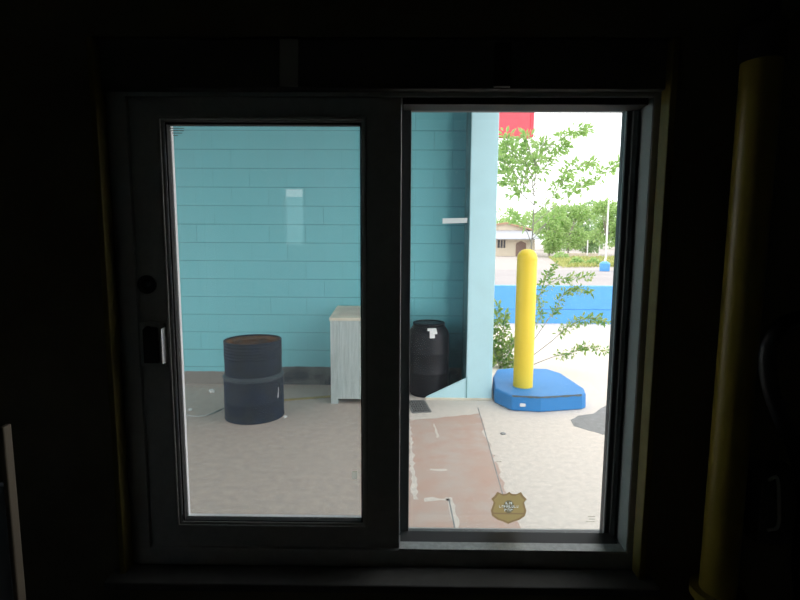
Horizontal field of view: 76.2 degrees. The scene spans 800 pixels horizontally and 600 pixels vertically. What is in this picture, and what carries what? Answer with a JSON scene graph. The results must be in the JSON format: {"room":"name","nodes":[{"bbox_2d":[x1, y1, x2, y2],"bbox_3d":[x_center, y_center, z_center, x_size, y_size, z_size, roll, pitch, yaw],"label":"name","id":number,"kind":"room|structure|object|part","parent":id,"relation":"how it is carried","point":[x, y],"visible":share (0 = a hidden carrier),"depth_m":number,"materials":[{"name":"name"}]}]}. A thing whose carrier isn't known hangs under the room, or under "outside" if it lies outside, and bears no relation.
{"room":"garage","nodes":[
{"label":"garage","id":0,"kind":"room"},
{"bbox_2d":[185,384,360,514],"bbox_3d":[-3.450,1.375,3.981,7.035,0.203,4.490,0,7,1],"label":"ground","id":1,"kind":"structure","parent":0,"point":[303,462],"depth_m":4.13,"materials":[{"name":"grey concrete"}]},
{"bbox_2d":[186,408,223,416],"bbox_3d":[-1.919,1.134,5.203,0.503,0.012,0.190,-5,9,-40],"label":"loose cable","id":2,"kind":"object","parent":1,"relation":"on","point":[222,408],"visible":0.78,"depth_m":5.08,"materials":[{"name":"grey plastic"}]},
{"bbox_2d":[223,334,283,424],"bbox_3d":[-1.452,0.769,5.068,0.588,0.774,0.588,-2,7,-19],"label":"drum","id":3,"kind":"object","parent":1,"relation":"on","point":[253,380],"visible":1,"depth_m":4.84,"materials":[{"name":"black metal"}]},
{"bbox_2d":[284,395,330,400],"bbox_3d":[-1.131,1.089,5.607,0.746,0.014,0.041,-2,7,-16],"label":"wood strip","id":4,"kind":"object","parent":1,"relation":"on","point":[290,399],"visible":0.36,"depth_m":5.63,"materials":[{"name":"wood"}]},
{"bbox_2d":[329,306,360,403],"bbox_3d":[-0.370,0.594,5.728,0.744,0.979,0.670,0,7,1],"label":"base cabinet","id":5,"kind":"object","parent":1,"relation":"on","point":[345,321],"visible":0.48,"depth_m":5.42,"materials":[{"name":"white wood"}]},
{"bbox_3d":[-0.700,0.662,5.444,0.075,0.906,0.060,0,7,1],"label":"leg","id":6,"kind":"part","parent":5,"relation":"part of","materials":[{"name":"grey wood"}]},
{"bbox_3d":[-0.373,0.638,5.426,0.577,0.850,0.024,0,7,1],"label":"panel","id":7,"kind":"part","parent":5,"relation":"part of","materials":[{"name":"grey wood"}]},
{"bbox_2d":[173,112,466,385],"bbox_3d":[-2.952,-0.707,6.092,7.960,3.550,0.200,0,7,1],"label":"wall","id":8,"kind":"structure","parent":0,"point":[268,218],"depth_m":5.97,"materials":[{"name":"teal wood"}]},
{"bbox_2d":[0,0,799,599],"bbox_3d":[-0.035,-0.108,1.347,4.500,3.500,0.200,0,7,1],"label":"wall","id":9,"kind":"structure","parent":0,"point":[54,392],"depth_m":1.24,"materials":[{"name":"black paint"}]},
{"bbox_2d":[86,36,133,573],"bbox_3d":[-0.724,0.068,1.283,0.015,1.375,0.044,0,7,1],"label":"trim","id":10,"kind":"structure","parent":9,"relation":"attached to","point":[97,94],"depth_m":1.27,"materials":[{"name":"yellow paint"}]},
{"bbox_2d":[279,39,297,86],"bbox_3d":[-0.263,-0.563,1.206,0.044,0.112,0.001,2,7,0],"label":"tape strip","id":11,"kind":"object","parent":9,"relation":"attached to","point":[288,75],"visible":1,"depth_m":1.21,"materials":[{"name":"grey"}]},
{"bbox_2d":[104,564,659,596],"bbox_3d":[-0.049,0.732,1.335,1.417,0.022,0.080,0,7,1],"label":"window sill","id":12,"kind":"structure","parent":9,"relation":"attached to","point":[153,577],"depth_m":1.31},
{"bbox_2d":[97,39,668,92],"bbox_3d":[-0.044,-0.566,1.274,1.365,0.113,0.138,0,7,1],"label":"window blind","id":13,"kind":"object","parent":9,"relation":"attached to","point":[126,65],"depth_m":1.21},
{"bbox_2d":[105,92,661,569],"bbox_3d":[-0.031,0.121,1.410,1.425,1.352,0.228,0,7,1],"label":"window","id":14,"kind":"structure","parent":9,"relation":"in","point":[140,125],"depth_m":1.34,"materials":[{"name":"metal"}]},
{"bbox_3d":[-0.645,0.116,1.322,0.040,0.098,0.008,0,7,1],"label":"latch pull","id":15,"kind":"part","parent":14,"relation":"part of","materials":[{"name":"black plastic"}]},
{"bbox_3d":[-0.644,0.116,1.329,0.066,0.116,0.006,0,7,1],"label":"latch plate","id":16,"kind":"part","parent":14,"relation":"part of","materials":[{"name":"metal"}]},
{"bbox_3d":[-0.610,0.117,1.317,0.005,0.092,0.030,0,7,1],"label":"latch lever","id":17,"kind":"part","parent":14,"relation":"part of","materials":[{"name":"silver metal"}]},
{"bbox_3d":[-0.338,0.081,1.341,0.679,1.192,0.034,0,7,1],"label":"sliding sash","id":18,"kind":"part","parent":14,"relation":"part of","materials":[{"name":"metal"}]},
{"bbox_2d":[491,492,525,523],"bbox_3d":[0.310,0.593,1.454,0.101,0.096,0.001,0,7,1],"label":"sticker","id":19,"kind":"object","parent":14,"relation":"attached to","point":[509,507],"visible":1,"depth_m":1.45,"materials":[{"name":"gold metal"}]},
{"bbox_3d":[0.301,0.668,1.422,0.600,0.017,0.050,0,7,1],"label":"rail","id":20,"kind":"part","parent":14,"relation":"part of","materials":[{"name":"grey metal"}]},
{"bbox_3d":[0.300,0.090,1.397,0.622,1.230,0.036,0,7,1],"label":"fixed frame","id":21,"kind":"part","parent":14,"relation":"part of","materials":[{"name":"grey metal"}]},
{"bbox_3d":[0.307,-0.490,1.278,0.600,0.016,0.065,0,7,1],"label":"rail","id":22,"kind":"part","parent":14,"relation":"part of","materials":[{"name":"black metal"}]},
{"bbox_3d":[0.600,0.095,1.371,0.015,1.230,0.010,0,7,1],"label":"rail","id":23,"kind":"part","parent":14,"relation":"part of","materials":[{"name":"grey metal"}]},
{"bbox_2d":[632,37,680,579],"bbox_3d":[0.631,0.077,1.269,0.017,1.375,0.044,0,7,1],"label":"trim","id":24,"kind":"structure","parent":9,"relation":"attached to","point":[669,95],"depth_m":1.25,"materials":[{"name":"yellow paint"}]},
{"bbox_2d":[743,460,795,543],"bbox_3d":[0.925,0.507,1.261,0.086,0.193,0.094,0,7,1],"label":"wall box","id":25,"kind":"object","parent":9,"relation":"attached to","point":[770,500],"visible":0.96,"depth_m":1.25,"materials":[{"name":"metal"}]},
{"bbox_3d":[0.903,0.494,1.230,0.021,0.154,0.036,0,7,1],"label":"box handle","id":26,"kind":"part","parent":25,"relation":"part of","materials":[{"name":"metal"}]},
{"bbox_2d":[443,218,466,223],"bbox_3d":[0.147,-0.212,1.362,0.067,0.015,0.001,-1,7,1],"label":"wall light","id":27,"kind":"object","parent":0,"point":[445,220],"visible":1,"depth_m":1.36,"materials":[{"name":"white plastic"}]},
{"bbox_2d":[409,323,610,528],"bbox_3d":[25.077,1.117,7.882,350.000,0.300,13.050,0,7,1],"label":"ground","id":28,"kind":"structure","parent":0,"point":[556,464],"depth_m":4.50,"materials":[{"name":"concrete"}]},
{"bbox_2d":[410,400,430,412],"bbox_3d":[0.197,1.133,5.386,0.202,0.033,0.412,-1,7,-7],"label":"floor grate","id":29,"kind":"object","parent":28,"relation":"in","point":[416,406],"visible":0.89,"depth_m":5.36,"materials":[{"name":"black metal"}]},
{"bbox_2d":[410,319,448,397],"bbox_3d":[0.327,0.658,5.848,0.468,0.829,0.468,0,7,1],"label":"barrel","id":30,"kind":"object","parent":28,"relation":"on","point":[429,338],"visible":0.89,"depth_m":5.66,"materials":[{"name":"black plastic"}]},
{"bbox_3d":[0.329,0.261,5.802,0.364,0.029,0.364,0,7,1],"label":"lid","id":31,"kind":"part","parent":30,"relation":"part of","materials":[{"name":"black plastic"}]},
{"bbox_2d":[409,407,470,419],"bbox_3d":[0.409,1.162,5.187,0.718,0.024,0.299,-1,7,-7],"label":"paving patch","id":32,"kind":"object","parent":28,"relation":"on","point":[435,413],"visible":0.65,"depth_m":5.17,"materials":[{"name":"concrete"}]},
{"bbox_2d":[425,112,498,399],"bbox_3d":[0.659,-0.665,5.686,0.740,3.500,0.537,0,7,1],"label":"column","id":33,"kind":"structure","parent":28,"relation":"on","point":[482,129],"depth_m":5.48,"materials":[{"name":"paint"}]},
{"bbox_3d":[0.880,-0.637,5.454,0.282,3.500,0.050,0,7,1],"label":"column post","id":34,"kind":"part","parent":33,"relation":"part of","materials":[{"name":"paint"}]},
{"bbox_2d":[409,414,520,527],"bbox_3d":[0.411,1.308,3.949,0.777,0.024,2.490,0,7,1],"label":"cardboard sheet","id":35,"kind":"object","parent":28,"relation":"on","point":[461,447],"visible":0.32,"depth_m":3.83,"materials":[{"name":"brown cardboard"}]},
{"bbox_2d":[409,424,501,527],"bbox_3d":[0.434,1.297,3.995,0.776,0.014,1.799,0,7,1],"label":"mortar seam","id":36,"kind":"object","parent":35,"relation":"on","point":[497,458],"visible":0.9,"depth_m":3.89,"materials":[{"name":"concrete"}]},
{"bbox_2d":[448,408,502,527],"bbox_3d":[0.704,1.274,4.200,0.361,0.015,2.327,2,7,14],"label":"joint","id":37,"kind":"object","parent":35,"relation":"on","point":[478,408],"visible":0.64,"depth_m":3.80,"materials":[{"name":"grey concrete"}]},
{"bbox_2d":[492,299,513,368],"bbox_3d":[1.431,0.505,7.040,0.567,1.088,0.456,5,8,36],"label":"bush","id":38,"kind":"object","parent":28,"relation":"on","point":[499,356],"visible":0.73,"depth_m":7.03,"materials":[{"name":"green plant"}]},
{"bbox_2d":[499,113,533,138],"bbox_3d":[0.542,-2.750,13.944,6.000,5.710,0.370,0,7,1],"label":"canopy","id":39,"kind":"object","parent":28,"relation":"on","point":[525,121],"visible":0.13,"depth_m":13.51,"materials":[{"name":"red"}]},
{"bbox_3d":[3.504,-4.966,13.650,0.100,1.210,0.370,0,7,1],"label":"fascia trim","id":40,"kind":"part","parent":39,"relation":"part of","materials":[{"name":"red"}]},
{"bbox_2d":[492,368,585,411],"bbox_3d":[1.519,1.001,5.831,0.979,0.164,1.229,0,7,1],"label":"pad","id":41,"kind":"object","parent":28,"relation":"on","point":[551,390],"visible":0.98,"depth_m":5.39,"materials":[{"name":"blue paint"}]},
{"bbox_2d":[513,249,537,388],"bbox_3d":[1.355,0.201,5.522,0.219,1.499,0.219,0,7,1],"label":"bollard","id":42,"kind":"object","parent":41,"relation":"on","point":[526,275],"visible":1,"depth_m":5.44,"materials":[{"name":"yellow metal"}]},
{"bbox_2d":[494,285,612,323],"bbox_3d":[6.813,0.115,10.866,14.600,0.804,0.200,0,7,1],"label":"wall","id":43,"kind":"structure","parent":28,"relation":"on","point":[575,305],"depth_m":10.80,"materials":[{"name":"blue paint"}]},
{"bbox_2d":[497,121,619,363],"bbox_3d":[2.080,-0.681,6.724,1.968,3.305,0.859,0,7,1],"label":"young tree","id":44,"kind":"object","parent":28,"relation":"on","point":[508,159],"visible":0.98,"depth_m":6.66,"materials":[{"name":"green plant"}]},
{"bbox_2d":[571,406,605,434],"bbox_3d":[2.025,1.177,5.135,0.587,0.023,1.124,2,7,18],"label":"paving patch","id":45,"kind":"object","parent":28,"relation":"on","point":[595,422],"visible":0.33,"depth_m":4.97,"materials":[{"name":"grey concrete"}]},
{"bbox_2d":[495,269,613,285],"bbox_3d":[25.266,-0.973,24.777,350.000,0.106,12.000,0,7,1],"label":"road","id":46,"kind":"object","parent":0,"point":[502,277],"depth_m":24.54,"materials":[{"name":"grey asphalt"}]},
{"bbox_2d":[599,259,609,270],"bbox_3d":[11.922,-2.039,29.684,0.585,0.738,0.585,0,7,1],"label":"base","id":47,"kind":"object","parent":46,"relation":"on","point":[604,266],"visible":0.93,"depth_m":29.47,"materials":[{"name":"paint"}]},
{"bbox_2d":[605,196,617,258],"bbox_3d":[17.877,-5.916,42.621,1.285,5.478,0.200,0,7,1],"label":"light pole","id":48,"kind":"object","parent":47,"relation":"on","point":[616,196],"visible":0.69,"depth_m":42.60,"materials":[{"name":"white metal"}]},
{"bbox_2d":[495,244,614,269],"bbox_3d":[26.731,-16.288,156.130,350.000,0.345,285.500,0,7,1],"label":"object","id":49,"kind":"structure","parent":0,"point":[501,262],"depth_m":43.46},
{"bbox_2d":[495,222,539,255],"bbox_3d":[11.533,-7.318,61.039,8.097,3.932,9.600,0,7,1],"label":"house","id":50,"kind":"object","parent":49,"relation":"on","point":[510,240],"visible":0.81,"depth_m":57.59,"materials":[{"name":"beige paint"}]},
{"bbox_3d":[13.626,-5.817,57.537,1.124,1.750,0.100,0,7,1],"label":"house door","id":51,"kind":"part","parent":50,"relation":"part of","materials":[{"name":"brown wood"}]},
{"bbox_2d":[496,207,540,235],"bbox_3d":[16.355,-10.138,73.306,7.913,6.814,7.141,-6,9,-42],"label":"broadleaf tree","id":52,"kind":"object","parent":49,"relation":"on","point":[502,220],"visible":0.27,"depth_m":72.89,"materials":[{"name":"green plant"}]},
{"bbox_2d":[533,201,572,255],"bbox_3d":[16.407,-7.412,54.296,3.957,6.319,4.735,0,7,1],"label":"broadleaf tree","id":53,"kind":"object","parent":49,"relation":"on","point":[555,239],"visible":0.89,"depth_m":53.45,"materials":[{"name":"green plant"}]},
{"bbox_2d":[530,202,581,250],"bbox_3d":[28.800,-13.326,93.653,10.182,9.196,10.103,0,7,1],"label":"broadleaf tree","id":54,"kind":"object","parent":49,"relation":"on","point":[560,202],"visible":0.05,"depth_m":93.00,"materials":[{"name":"green plant"}]},
{"bbox_2d":[552,251,568,258],"bbox_3d":[14.822,-4.066,46.867,1.674,1.062,1.642,6,9,38],"label":"shrub","id":55,"kind":"object","parent":49,"relation":"on","point":[560,254],"visible":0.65,"depth_m":46.65,"materials":[{"name":"green plant"}]},
{"bbox_2d":[551,202,591,252],"bbox_3d":[19.915,-8.247,60.483,5.440,6.738,5.215,0,7,1],"label":"broadleaf tree","id":56,"kind":"object","parent":49,"relation":"on","point":[578,214],"visible":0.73,"depth_m":59.68,"materials":[{"name":"green plant"}]},
{"bbox_2d":[568,256,584,264],"bbox_3d":[12.438,-2.719,35.803,1.277,0.875,1.251,0,7,1],"label":"shrub","id":57,"kind":"object","parent":49,"relation":"on","point":[576,259],"visible":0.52,"depth_m":35.60,"materials":[{"name":"green plant"}]},
{"bbox_2d":[548,255,613,267],"bbox_3d":[15.079,-3.400,42.805,6.536,0.408,21.618,3,7,22],"label":"grass","id":58,"kind":"structure","parent":49,"relation":"on","point":[563,262],"depth_m":38.55,"materials":[{"name":"green plant"}]},
{"bbox_2d":[565,253,597,256],"bbox_3d":[20.127,-4.989,56.564,3.528,0.400,0.400,0,7,1],"label":"wall","id":59,"kind":"structure","parent":49,"relation":"on","point":[570,254],"depth_m":56.36,"materials":[{"name":"beige"}]},
{"bbox_2d":[568,198,601,252],"bbox_3d":[24.077,-9.218,65.781,4.838,7.534,5.402,0,7,1],"label":"broadleaf tree","id":60,"kind":"object","parent":49,"relation":"on","point":[584,250],"visible":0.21,"depth_m":65.22,"materials":[{"name":"green plant"}]},
{"bbox_2d":[585,257,600,264],"bbox_3d":[13.675,-2.687,35.941,1.277,0.745,1.314,0,7,1],"label":"shrub","id":61,"kind":"object","parent":49,"relation":"on","point":[591,260],"visible":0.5,"depth_m":35.71,"materials":[{"name":"green plant"}]},
{"bbox_2d":[580,207,614,248],"bbox_3d":[43.982,-15.812,112.628,12.728,11.750,10.931,0,7,1],"label":"broadleaf tree","id":62,"kind":"object","parent":49,"relation":"on","point":[591,224],"visible":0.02,"depth_m":111.86,"materials":[{"name":"green plant"}]},
{"bbox_2d":[586,197,616,247],"bbox_3d":[21.972,-7.420,53.352,4.331,6.606,4.194,4,8,28],"label":"broadleaf tree","id":63,"kind":"object","parent":49,"relation":"on","point":[600,207],"visible":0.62,"depth_m":52.88,"materials":[{"name":"green plant"}]},
{"bbox_3d":[-0.067,1.703,-0.529,4.100,0.200,3.950,0,7,1],"label":"floor","id":64,"kind":"structure","parent":0,"visible":0},
{"bbox_2d":[0,424,25,599],"bbox_3d":[-0.945,0.822,1.053,0.370,1.172,0.022,0,7,1],"label":"leaning board","id":65,"kind":"object","parent":64,"relation":"on","point":[12,582],"visible":1,"depth_m":1.00,"materials":[{"name":"grey"}]},
{"bbox_2d":[689,0,790,599],"bbox_3d":[0.783,0.007,1.170,0.120,2.780,0.120,-6,9,-44],"label":"pipe","id":66,"kind":"object","parent":64,"relation":"on","point":[763,46],"visible":1,"depth_m":1.14,"materials":[{"name":"metal"}]},
{"bbox_2d":[758,311,799,599],"bbox_3d":[0.898,0.430,1.177,0.226,0.815,0.058,-2,7,-17],"label":"hose","id":67,"kind":"object","parent":66,"relation":"hanging from","point":[772,338],"visible":1,"depth_m":1.12,"materials":[{"name":"black plastic"}]}
]}

